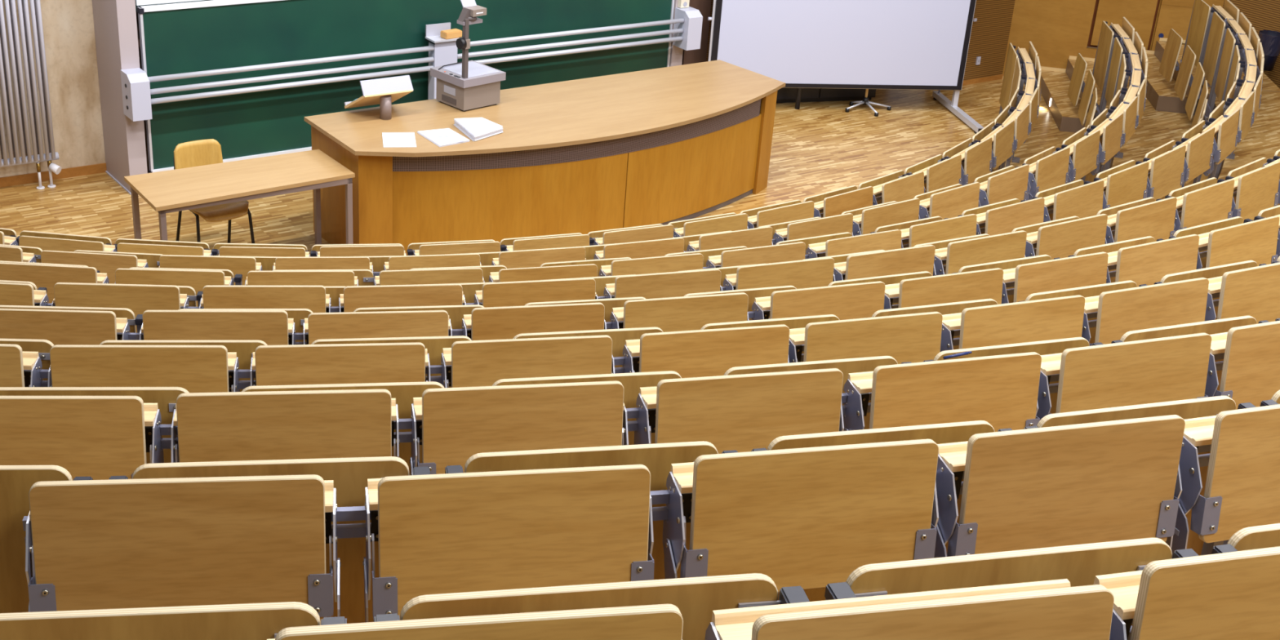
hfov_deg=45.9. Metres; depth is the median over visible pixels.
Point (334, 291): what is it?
seat
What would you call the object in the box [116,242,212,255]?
desk
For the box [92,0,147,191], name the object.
pillar
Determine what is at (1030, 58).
desk
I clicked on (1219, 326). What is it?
seat
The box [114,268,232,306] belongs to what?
desk
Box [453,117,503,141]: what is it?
paper stack
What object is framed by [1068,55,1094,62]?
baseboard
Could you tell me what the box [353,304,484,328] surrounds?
seat
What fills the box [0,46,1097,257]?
floor
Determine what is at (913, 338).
desk
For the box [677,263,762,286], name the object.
seat
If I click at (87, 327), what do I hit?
desk
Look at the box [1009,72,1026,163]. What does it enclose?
panel
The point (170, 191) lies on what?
side table
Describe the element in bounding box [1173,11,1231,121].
seat
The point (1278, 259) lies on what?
seat
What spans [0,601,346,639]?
seat
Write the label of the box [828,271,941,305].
seat
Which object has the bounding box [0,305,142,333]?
seat
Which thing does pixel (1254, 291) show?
desk
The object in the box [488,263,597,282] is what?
desk
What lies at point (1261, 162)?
seat
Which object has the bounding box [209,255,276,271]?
seat
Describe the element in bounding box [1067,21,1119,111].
seat
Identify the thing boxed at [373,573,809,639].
seat
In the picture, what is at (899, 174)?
seat
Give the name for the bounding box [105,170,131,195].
trim
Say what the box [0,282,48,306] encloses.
desk
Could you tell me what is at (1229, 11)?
desk
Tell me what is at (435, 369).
frame
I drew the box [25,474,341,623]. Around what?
seat
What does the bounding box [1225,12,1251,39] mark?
desk
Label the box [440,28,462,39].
sponge
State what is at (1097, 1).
trim
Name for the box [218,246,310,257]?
desk
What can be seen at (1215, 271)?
seat
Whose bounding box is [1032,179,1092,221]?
seat
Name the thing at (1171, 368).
desk
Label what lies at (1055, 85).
step
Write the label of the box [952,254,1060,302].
seat
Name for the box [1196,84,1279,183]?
floor
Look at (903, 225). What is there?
seat
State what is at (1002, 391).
desk
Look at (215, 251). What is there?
panel
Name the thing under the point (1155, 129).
floor
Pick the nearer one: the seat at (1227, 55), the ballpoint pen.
the ballpoint pen
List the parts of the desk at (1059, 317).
plate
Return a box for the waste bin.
[1258,30,1279,71]
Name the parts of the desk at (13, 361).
writing panel, plate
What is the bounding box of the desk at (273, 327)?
[139,310,295,345]
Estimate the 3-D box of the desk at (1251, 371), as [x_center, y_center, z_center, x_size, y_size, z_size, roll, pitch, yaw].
[1.896,0.151,4.530,0.552,0.367,0.165,-7,27,-23]
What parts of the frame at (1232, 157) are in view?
rail, support leg, support leg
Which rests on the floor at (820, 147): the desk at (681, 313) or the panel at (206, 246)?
the panel at (206, 246)
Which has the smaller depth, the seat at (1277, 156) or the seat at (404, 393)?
the seat at (404, 393)
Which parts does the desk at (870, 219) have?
plate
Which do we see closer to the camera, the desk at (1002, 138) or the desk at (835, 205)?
the desk at (835, 205)
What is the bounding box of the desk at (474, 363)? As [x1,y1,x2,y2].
[440,335,614,387]
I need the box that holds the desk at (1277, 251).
[1274,214,1279,257]
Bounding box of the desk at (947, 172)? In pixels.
[911,154,962,193]
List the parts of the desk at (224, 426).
plate, plate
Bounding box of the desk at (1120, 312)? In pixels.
[1081,277,1208,346]
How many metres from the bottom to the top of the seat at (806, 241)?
1.034 m
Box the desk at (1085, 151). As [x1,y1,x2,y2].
[1063,129,1100,182]
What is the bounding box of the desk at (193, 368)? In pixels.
[48,344,239,392]
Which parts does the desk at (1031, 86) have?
plate, writing panel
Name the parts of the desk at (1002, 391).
plate, mounting plate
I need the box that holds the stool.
[844,88,891,116]
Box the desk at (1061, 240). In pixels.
[1025,213,1107,259]
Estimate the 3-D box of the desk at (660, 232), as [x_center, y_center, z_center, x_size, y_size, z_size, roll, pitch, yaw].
[-0.032,-0.432,9.786,0.552,0.367,0.143,-8,28,-25]
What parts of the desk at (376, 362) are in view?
plate, plate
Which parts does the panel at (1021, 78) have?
post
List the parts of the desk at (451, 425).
folding arm, plate, mounting plate, plate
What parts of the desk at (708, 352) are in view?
plate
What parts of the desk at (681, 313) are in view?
plate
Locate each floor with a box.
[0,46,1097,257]
[1105,106,1194,168]
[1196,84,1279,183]
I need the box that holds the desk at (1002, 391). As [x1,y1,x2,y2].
[842,351,1041,431]
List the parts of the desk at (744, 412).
plate, plate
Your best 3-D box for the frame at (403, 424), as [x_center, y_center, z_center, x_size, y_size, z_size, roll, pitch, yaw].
[0.215,0.496,4.184,4.009,0.670,0.224,-3,26,-16]
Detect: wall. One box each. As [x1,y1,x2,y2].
[0,0,105,177]
[706,0,715,62]
[963,0,1015,79]
[1002,0,1224,74]
[1222,0,1279,88]
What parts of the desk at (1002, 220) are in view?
plate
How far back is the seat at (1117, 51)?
14.40 m
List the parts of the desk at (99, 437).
plate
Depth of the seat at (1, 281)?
6.35 m
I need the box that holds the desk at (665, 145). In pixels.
[304,59,785,255]
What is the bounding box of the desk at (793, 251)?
[706,241,805,268]
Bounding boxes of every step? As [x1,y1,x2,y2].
[1040,69,1088,132]
[1146,53,1187,113]
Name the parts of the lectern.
post, shield panel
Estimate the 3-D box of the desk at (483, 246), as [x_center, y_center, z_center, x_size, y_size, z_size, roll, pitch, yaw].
[-1.123,-0.317,9.358,0.552,0.367,0.155,-4,26,-17]
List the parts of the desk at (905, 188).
plate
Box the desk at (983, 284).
[884,267,1003,309]
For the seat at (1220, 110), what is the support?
on the floor at (1155, 129)
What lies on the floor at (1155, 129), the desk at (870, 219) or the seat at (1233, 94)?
the seat at (1233, 94)
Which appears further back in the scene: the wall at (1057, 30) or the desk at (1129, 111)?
the wall at (1057, 30)
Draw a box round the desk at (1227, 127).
[1202,109,1239,173]
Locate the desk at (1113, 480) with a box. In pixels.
[933,414,1185,558]
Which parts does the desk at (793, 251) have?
plate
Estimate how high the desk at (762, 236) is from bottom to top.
0.367 m
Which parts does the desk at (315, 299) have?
plate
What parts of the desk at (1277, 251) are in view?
plate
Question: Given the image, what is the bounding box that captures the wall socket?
[975,56,981,65]
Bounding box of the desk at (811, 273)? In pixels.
[723,257,835,290]
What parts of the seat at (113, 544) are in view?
plate, mounting plate, mounting plate, plate, folding arm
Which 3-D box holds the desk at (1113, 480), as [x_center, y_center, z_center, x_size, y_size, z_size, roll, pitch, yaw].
[0.874,0.368,3.175,0.552,0.367,0.153,-4,26,-17]
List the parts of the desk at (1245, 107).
mounting plate, writing panel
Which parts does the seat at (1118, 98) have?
post, backrest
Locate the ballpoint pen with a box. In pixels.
[942,351,971,359]
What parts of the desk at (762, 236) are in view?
plate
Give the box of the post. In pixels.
[425,22,459,99]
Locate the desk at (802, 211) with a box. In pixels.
[747,200,813,228]
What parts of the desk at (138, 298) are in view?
plate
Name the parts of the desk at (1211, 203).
plate, mounting plate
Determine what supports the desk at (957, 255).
on the frame at (333, 309)
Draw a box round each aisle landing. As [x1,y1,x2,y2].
[1065,58,1155,119]
[1154,40,1279,113]
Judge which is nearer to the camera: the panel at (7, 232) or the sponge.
the panel at (7, 232)
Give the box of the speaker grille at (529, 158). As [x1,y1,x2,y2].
[392,98,760,171]
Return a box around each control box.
[120,67,151,121]
[672,6,702,50]
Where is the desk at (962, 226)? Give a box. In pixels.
[899,213,977,248]
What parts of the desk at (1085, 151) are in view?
plate, mounting plate, folding arm, mounting plate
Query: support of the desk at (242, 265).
on the frame at (1120, 155)
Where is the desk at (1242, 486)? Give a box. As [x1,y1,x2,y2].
[1171,404,1279,559]
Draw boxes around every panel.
[0,227,17,238]
[16,230,111,245]
[114,238,209,249]
[211,243,307,255]
[310,243,404,257]
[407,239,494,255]
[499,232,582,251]
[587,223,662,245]
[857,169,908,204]
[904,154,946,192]
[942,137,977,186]
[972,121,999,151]
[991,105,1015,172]
[999,43,1022,114]
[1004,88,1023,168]
[1008,57,1026,105]
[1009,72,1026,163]
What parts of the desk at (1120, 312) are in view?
plate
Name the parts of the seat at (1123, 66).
seat arm, backrest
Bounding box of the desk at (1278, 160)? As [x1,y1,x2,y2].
[1264,158,1279,204]
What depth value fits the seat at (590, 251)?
8.76 m
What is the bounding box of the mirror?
[460,0,476,7]
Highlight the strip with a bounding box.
[677,0,689,8]
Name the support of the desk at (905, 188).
on the frame at (1015, 159)
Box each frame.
[22,444,1211,547]
[23,292,1220,389]
[34,176,1279,312]
[116,227,1279,344]
[159,352,1224,448]
[373,27,1133,276]
[608,19,1247,275]
[680,52,1026,236]
[1127,619,1133,639]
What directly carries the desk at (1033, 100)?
on the frame at (1015, 159)
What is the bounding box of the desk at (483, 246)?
[413,241,500,255]
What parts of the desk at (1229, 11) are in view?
writing panel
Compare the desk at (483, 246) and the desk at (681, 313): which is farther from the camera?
the desk at (483, 246)
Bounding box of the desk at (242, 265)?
[159,254,262,284]
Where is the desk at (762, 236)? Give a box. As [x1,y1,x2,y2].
[686,226,773,251]
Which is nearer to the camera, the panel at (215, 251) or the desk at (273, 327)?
the desk at (273, 327)
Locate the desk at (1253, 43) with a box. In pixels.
[1235,26,1260,60]
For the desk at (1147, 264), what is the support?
on the frame at (132, 336)
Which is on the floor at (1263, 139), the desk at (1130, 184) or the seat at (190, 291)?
the seat at (190, 291)
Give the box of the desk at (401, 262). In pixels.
[383,253,481,270]
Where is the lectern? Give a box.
[344,75,413,119]
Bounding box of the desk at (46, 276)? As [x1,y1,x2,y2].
[0,262,109,303]
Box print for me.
[426,132,463,143]
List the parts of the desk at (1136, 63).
plate, plate, writing panel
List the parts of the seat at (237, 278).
post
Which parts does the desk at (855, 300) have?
plate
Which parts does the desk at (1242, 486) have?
folding arm, plate, mounting plate, writing panel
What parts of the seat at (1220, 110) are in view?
post, backrest, post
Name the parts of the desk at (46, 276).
plate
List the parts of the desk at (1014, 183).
plate, mounting plate, plate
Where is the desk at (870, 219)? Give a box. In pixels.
[852,198,919,235]
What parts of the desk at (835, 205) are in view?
plate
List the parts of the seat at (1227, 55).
post, backrest, post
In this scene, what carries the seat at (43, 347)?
on the floor
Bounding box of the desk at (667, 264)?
[599,253,702,276]
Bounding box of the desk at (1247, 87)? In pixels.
[1237,74,1262,125]
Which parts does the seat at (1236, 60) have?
seat arm, backrest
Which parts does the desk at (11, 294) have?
plate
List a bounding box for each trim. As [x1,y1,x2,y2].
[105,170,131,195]
[135,10,149,173]
[669,0,683,66]
[681,0,711,65]
[1087,0,1159,50]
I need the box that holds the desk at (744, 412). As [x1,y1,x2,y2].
[634,368,844,453]
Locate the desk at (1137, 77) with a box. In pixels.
[1128,62,1147,107]
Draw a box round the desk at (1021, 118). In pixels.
[1001,103,1029,159]
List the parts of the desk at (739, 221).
plate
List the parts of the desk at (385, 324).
plate, plate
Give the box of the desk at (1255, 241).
[1195,216,1279,269]
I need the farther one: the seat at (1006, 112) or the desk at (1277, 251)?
the seat at (1006, 112)
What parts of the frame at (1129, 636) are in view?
rail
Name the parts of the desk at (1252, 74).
plate, writing panel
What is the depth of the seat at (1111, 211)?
8.21 m
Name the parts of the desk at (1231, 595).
plate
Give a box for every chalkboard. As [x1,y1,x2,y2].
[134,0,211,10]
[136,0,674,173]
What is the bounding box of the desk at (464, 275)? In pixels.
[373,267,484,285]
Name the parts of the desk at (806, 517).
folding arm, plate, mounting plate, mounting plate, plate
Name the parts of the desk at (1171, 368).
plate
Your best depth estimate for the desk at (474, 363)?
4.66 m
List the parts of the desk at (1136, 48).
writing panel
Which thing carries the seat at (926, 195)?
on the floor at (820, 147)
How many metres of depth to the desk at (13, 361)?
4.40 m
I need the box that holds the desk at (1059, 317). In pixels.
[940,294,1084,351]
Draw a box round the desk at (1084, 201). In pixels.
[1043,179,1103,222]
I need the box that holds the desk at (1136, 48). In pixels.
[1120,31,1143,69]
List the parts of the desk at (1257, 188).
plate, mounting plate, mounting plate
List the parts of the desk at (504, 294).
plate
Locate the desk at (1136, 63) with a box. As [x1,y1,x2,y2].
[1126,47,1147,84]
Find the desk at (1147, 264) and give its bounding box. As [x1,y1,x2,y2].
[1106,234,1199,287]
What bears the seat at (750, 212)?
on the floor at (820, 147)
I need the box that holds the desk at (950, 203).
[919,182,980,219]
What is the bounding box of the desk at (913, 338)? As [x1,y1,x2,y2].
[788,311,942,364]
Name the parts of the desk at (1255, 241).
plate, mounting plate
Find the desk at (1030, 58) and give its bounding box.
[1016,41,1037,74]
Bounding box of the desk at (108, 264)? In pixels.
[40,250,148,284]
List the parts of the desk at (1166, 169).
plate, mounting plate, mounting plate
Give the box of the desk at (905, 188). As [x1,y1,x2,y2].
[872,171,924,205]
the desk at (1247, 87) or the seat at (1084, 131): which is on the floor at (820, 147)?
the seat at (1084, 131)
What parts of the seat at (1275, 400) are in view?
backrest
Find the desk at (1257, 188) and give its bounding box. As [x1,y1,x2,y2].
[1231,161,1279,223]
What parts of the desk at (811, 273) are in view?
plate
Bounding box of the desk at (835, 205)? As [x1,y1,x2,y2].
[813,186,873,217]
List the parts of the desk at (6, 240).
writing panel, plate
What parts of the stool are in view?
leg, leg, leg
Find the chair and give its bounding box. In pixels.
[173,138,254,243]
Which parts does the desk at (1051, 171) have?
folding arm, plate, mounting plate, writing panel, mounting plate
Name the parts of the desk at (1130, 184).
plate, mounting plate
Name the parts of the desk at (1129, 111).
mounting plate, writing panel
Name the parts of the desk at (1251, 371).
plate, mounting plate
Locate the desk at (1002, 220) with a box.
[976,197,1044,235]
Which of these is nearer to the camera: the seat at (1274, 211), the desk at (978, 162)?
the seat at (1274, 211)
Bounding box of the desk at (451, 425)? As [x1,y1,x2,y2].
[409,381,628,475]
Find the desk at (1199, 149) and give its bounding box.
[1173,127,1214,187]
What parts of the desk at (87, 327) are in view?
plate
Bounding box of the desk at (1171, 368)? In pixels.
[1035,333,1211,419]
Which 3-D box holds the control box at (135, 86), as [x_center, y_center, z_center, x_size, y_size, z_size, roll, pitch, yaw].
[-3.808,-1.703,11.412,0.150,0.345,0.208,-14,30,-34]
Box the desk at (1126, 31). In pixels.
[1109,17,1134,44]
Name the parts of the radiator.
valve knob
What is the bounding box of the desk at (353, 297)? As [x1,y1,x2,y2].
[338,283,466,312]
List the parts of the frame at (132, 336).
rail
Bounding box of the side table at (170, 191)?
[124,149,355,244]
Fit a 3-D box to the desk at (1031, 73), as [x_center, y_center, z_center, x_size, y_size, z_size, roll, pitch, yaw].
[3.733,-2.278,14.382,0.165,0.367,0.552,8,25,8]
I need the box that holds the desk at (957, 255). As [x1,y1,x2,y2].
[933,230,1026,275]
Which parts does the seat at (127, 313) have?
post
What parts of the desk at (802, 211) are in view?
plate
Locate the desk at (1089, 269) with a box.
[1001,252,1108,303]
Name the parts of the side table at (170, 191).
leg, leg, leg, leg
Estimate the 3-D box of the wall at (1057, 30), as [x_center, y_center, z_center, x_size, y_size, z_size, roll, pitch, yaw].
[5.239,-4.224,16.005,2.400,3.600,0.300,8,25,7]
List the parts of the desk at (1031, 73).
writing panel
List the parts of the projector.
focus knob, len arm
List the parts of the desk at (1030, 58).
writing panel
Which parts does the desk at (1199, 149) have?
plate, mounting plate, writing panel, folding arm, mounting plate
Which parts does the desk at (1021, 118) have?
mounting plate, writing panel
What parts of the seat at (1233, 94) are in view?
post, backrest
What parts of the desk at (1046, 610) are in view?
plate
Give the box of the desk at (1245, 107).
[1223,91,1254,152]
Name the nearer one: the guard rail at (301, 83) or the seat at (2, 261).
the seat at (2, 261)
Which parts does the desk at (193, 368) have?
plate, plate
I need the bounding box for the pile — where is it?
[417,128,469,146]
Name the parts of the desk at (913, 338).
plate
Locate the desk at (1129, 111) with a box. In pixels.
[1108,96,1137,154]
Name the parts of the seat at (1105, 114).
backrest, post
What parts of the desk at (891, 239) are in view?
plate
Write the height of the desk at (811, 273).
0.367 m
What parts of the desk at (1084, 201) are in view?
plate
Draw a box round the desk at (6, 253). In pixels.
[0,245,36,262]
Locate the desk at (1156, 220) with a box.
[1105,196,1177,244]
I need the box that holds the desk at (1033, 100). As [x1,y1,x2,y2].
[1016,88,1038,139]
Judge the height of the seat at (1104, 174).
1.034 m
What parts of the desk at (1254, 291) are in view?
plate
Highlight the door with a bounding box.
[1090,0,1157,49]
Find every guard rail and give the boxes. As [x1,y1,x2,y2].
[147,45,434,82]
[150,57,434,94]
[151,65,433,104]
[457,28,684,58]
[470,17,684,46]
[473,35,683,64]
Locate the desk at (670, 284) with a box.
[603,268,722,298]
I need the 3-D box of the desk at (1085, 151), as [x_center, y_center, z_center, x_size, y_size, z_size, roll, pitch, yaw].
[3.271,-1.200,11.259,0.149,0.367,0.552,20,29,30]
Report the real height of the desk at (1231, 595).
0.367 m
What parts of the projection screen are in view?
frame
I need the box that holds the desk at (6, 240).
[0,231,17,245]
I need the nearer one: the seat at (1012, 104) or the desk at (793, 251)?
the desk at (793, 251)
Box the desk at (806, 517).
[662,439,938,591]
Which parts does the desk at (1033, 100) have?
mounting plate, writing panel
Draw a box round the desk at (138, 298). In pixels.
[51,282,189,333]
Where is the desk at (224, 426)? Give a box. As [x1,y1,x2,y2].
[170,389,399,462]
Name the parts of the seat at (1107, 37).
seat arm, post, backrest, post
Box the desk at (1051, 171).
[1027,146,1070,199]
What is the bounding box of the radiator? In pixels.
[0,0,62,190]
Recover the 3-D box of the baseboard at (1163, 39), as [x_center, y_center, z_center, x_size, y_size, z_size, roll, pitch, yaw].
[5.796,-3.005,16.274,0.390,0.035,0.012,8,25,7]
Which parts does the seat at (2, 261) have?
backrest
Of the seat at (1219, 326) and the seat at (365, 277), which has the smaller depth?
the seat at (1219, 326)
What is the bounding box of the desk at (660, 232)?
[593,224,674,244]
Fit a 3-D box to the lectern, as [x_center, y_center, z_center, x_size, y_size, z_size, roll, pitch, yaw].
[-1.928,-1.662,11.113,0.405,0.305,0.348,-14,30,-34]
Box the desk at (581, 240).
[505,234,589,251]
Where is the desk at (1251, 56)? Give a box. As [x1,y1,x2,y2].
[1241,42,1264,77]
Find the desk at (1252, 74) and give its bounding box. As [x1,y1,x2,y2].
[1243,57,1264,105]
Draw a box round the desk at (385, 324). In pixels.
[302,310,452,344]
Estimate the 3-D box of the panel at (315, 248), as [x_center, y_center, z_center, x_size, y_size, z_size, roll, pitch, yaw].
[-1.753,-0.116,9.407,0.569,0.745,0.066,-1,25,-12]
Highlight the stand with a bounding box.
[795,88,801,109]
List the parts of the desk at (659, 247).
plate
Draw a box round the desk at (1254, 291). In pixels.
[1204,262,1279,324]
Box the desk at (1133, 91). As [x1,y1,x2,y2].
[1123,79,1146,128]
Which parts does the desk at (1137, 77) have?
plate, writing panel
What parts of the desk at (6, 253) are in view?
writing panel, plate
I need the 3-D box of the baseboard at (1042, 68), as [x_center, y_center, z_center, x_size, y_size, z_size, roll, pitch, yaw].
[4.536,-2.760,16.621,0.290,0.035,0.012,8,25,7]
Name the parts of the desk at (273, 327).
plate, plate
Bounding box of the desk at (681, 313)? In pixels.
[609,292,748,332]
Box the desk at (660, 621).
[266,604,683,639]
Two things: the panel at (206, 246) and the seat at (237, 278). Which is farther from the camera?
the panel at (206, 246)
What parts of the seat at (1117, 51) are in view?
post, backrest, post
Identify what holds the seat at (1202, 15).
attached to the frame at (1232, 157)
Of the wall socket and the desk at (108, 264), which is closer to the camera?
the desk at (108, 264)
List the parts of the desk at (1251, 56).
plate, plate, writing panel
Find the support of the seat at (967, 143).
on the floor at (820, 147)
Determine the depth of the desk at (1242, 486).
3.23 m
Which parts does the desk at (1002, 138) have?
mounting plate, writing panel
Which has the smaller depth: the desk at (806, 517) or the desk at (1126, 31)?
the desk at (806, 517)
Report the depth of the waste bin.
15.32 m
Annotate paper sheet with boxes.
[382,132,416,147]
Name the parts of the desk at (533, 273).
plate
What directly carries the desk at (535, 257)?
on the frame at (1120, 155)
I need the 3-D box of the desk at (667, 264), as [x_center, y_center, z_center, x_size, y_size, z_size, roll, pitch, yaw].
[0.066,-0.169,7.793,0.552,0.367,0.175,-6,27,-21]
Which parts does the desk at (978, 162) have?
plate, mounting plate, writing panel, mounting plate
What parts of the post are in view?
plate, post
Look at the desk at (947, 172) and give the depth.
11.40 m
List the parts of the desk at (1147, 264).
plate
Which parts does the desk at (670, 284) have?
plate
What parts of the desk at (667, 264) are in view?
plate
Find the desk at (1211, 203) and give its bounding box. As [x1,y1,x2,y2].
[1173,178,1234,231]
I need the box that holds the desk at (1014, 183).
[978,164,1031,206]
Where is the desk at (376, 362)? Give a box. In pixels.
[249,342,431,386]
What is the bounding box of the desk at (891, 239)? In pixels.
[805,229,901,258]
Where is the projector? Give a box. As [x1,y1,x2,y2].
[430,0,506,111]
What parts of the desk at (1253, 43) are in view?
writing panel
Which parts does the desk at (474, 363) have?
plate, plate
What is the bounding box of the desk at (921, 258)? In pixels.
[833,244,936,280]
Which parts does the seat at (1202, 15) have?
seat arm, post, backrest, post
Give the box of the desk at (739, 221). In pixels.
[673,213,748,237]
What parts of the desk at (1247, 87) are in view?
mounting plate, writing panel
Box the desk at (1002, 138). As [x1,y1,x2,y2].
[980,120,1014,173]
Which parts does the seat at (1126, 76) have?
post, backrest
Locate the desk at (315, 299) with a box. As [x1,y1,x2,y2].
[199,284,331,312]
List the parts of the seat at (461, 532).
folding arm, plate, mounting plate, mounting plate, plate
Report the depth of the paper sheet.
10.67 m
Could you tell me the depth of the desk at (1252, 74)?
12.33 m
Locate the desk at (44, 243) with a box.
[18,235,116,252]
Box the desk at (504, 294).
[474,277,597,307]
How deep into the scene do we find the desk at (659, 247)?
8.69 m
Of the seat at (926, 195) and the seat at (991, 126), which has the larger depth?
the seat at (991, 126)
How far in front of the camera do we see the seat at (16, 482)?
2.82 m
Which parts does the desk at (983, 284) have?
plate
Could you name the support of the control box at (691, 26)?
attached to the wall at (68, 25)
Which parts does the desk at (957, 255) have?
plate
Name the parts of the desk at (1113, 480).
folding arm, plate, mounting plate, mounting plate, folding arm, plate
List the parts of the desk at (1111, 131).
folding arm, plate, mounting plate, writing panel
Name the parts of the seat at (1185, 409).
post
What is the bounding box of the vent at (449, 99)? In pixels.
[441,93,456,105]
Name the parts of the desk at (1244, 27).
writing panel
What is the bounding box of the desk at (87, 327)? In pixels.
[0,308,130,345]
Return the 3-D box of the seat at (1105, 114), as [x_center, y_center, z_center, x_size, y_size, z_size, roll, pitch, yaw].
[3.534,-1.179,12.215,0.269,1.034,0.591,17,28,25]
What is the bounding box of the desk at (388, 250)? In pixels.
[316,244,406,257]
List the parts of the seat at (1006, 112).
post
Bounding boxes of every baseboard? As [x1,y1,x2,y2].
[0,163,106,187]
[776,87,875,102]
[962,74,1004,85]
[1040,66,1066,72]
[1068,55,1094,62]
[1145,49,1154,54]
[1159,37,1186,43]
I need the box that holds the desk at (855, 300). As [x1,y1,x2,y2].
[751,280,884,319]
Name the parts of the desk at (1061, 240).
plate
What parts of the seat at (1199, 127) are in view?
post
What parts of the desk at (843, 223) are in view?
plate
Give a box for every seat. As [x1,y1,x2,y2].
[0,244,42,262]
[0,260,99,272]
[0,280,47,292]
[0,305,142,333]
[0,338,53,380]
[0,386,189,463]
[0,465,93,613]
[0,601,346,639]
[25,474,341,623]
[73,249,161,267]
[99,340,267,391]
[108,456,430,623]
[129,266,242,284]
[177,285,203,306]
[177,308,312,342]
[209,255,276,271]
[241,381,444,475]
[271,269,379,285]
[311,335,471,387]
[324,286,345,306]
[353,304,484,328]
[362,464,654,622]
[367,255,399,277]
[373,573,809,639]
[411,265,506,282]
[444,440,737,579]
[445,282,486,302]
[447,251,500,266]
[492,370,681,444]
[513,327,662,367]
[524,297,645,321]
[540,257,631,276]
[548,274,635,296]
[583,242,623,260]
[664,231,730,251]
[664,245,747,266]
[667,212,736,231]
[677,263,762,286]
[684,285,796,319]
[700,314,846,362]
[724,355,911,429]
[739,200,801,228]
[751,420,1012,601]
[758,217,820,244]
[775,231,858,257]
[803,185,857,217]
[804,249,884,279]
[824,537,1199,626]
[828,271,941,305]
[840,200,897,227]
[864,298,1008,349]
[870,216,948,244]
[913,183,962,211]
[914,233,989,274]
[923,337,1102,413]
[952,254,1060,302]
[958,198,1025,234]
[973,165,1018,193]
[1012,216,1079,256]
[1017,280,1147,344]
[1022,146,1062,178]
[1023,395,1256,555]
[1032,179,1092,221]
[1061,127,1093,179]
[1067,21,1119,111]
[1067,235,1163,282]
[1077,36,1128,125]
[1082,108,1114,185]
[1084,53,1131,128]
[1086,89,1126,172]
[1089,71,1130,168]
[1093,160,1142,191]
[1096,196,1161,240]
[1111,315,1269,391]
[1142,140,1183,201]
[1153,260,1266,319]
[1159,0,1216,82]
[1165,177,1225,220]
[1168,216,1253,268]
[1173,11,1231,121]
[1181,120,1212,186]
[1185,27,1240,119]
[1191,44,1245,128]
[1196,100,1231,182]
[1197,81,1242,179]
[1200,62,1245,177]
[1211,523,1279,554]
[1222,390,1279,544]
[1225,157,1275,220]
[1253,204,1279,231]
[1271,256,1279,263]
[1272,149,1279,205]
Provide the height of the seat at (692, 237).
1.034 m
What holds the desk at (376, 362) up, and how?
on the frame at (435, 369)
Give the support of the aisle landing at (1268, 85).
on the floor at (820, 147)
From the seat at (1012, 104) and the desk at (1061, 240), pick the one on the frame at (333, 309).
the desk at (1061, 240)
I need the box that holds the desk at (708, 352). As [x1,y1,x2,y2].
[622,324,789,377]
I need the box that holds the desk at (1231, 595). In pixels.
[1093,546,1279,639]
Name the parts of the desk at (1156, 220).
plate, mounting plate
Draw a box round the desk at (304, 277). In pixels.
[244,270,358,286]
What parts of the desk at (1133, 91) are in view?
mounting plate, writing panel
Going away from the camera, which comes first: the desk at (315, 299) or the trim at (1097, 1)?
the desk at (315, 299)
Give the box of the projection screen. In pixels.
[707,0,983,133]
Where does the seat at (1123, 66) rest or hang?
on the floor at (820, 147)
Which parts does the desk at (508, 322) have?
plate, plate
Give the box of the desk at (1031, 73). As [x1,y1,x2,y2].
[1022,56,1040,89]
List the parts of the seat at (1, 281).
backrest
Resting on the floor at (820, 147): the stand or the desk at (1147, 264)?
the stand
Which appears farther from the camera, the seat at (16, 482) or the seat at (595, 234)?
the seat at (595, 234)
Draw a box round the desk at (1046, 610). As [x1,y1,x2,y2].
[704,578,1114,639]
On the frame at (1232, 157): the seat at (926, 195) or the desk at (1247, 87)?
the desk at (1247, 87)
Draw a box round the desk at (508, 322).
[462,302,606,340]
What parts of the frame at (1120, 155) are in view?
rail, support leg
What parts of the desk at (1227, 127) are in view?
folding arm, plate, mounting plate, writing panel, mounting plate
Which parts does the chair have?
leg, backrest, seat, leg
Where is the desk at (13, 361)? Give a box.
[0,343,43,386]
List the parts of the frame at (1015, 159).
rail, support leg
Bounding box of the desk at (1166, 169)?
[1146,145,1186,200]
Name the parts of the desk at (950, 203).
plate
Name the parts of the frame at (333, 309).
rail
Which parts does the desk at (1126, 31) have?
writing panel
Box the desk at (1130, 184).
[1099,161,1149,208]
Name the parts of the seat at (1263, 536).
backrest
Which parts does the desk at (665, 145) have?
panel, panel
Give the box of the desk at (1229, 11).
[1210,0,1239,24]
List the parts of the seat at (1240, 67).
backrest, post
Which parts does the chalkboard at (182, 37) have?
frame, frame rail, frame rail, frame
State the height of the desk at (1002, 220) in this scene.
0.367 m
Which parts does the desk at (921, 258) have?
plate, plate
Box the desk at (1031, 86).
[1024,71,1041,113]
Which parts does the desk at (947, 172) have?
writing panel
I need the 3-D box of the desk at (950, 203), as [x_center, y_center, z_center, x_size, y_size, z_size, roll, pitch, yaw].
[2.039,-0.709,9.999,0.552,0.367,0.147,-17,32,-38]
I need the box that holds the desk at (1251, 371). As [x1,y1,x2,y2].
[1204,320,1279,409]
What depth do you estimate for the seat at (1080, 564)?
2.19 m
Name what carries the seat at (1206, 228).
on the floor
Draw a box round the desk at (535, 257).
[491,246,586,268]
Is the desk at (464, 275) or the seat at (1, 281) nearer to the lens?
the seat at (1, 281)
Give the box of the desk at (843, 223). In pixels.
[773,213,853,244]
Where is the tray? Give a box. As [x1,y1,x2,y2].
[425,35,459,44]
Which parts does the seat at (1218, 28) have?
seat arm, post, backrest, post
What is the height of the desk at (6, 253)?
0.367 m
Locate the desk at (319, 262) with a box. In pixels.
[272,256,373,272]
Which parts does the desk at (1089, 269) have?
plate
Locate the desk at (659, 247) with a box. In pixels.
[593,237,684,259]
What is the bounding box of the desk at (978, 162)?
[951,137,992,185]
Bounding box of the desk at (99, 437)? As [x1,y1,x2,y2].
[0,395,164,480]
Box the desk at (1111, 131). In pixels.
[1088,112,1123,173]

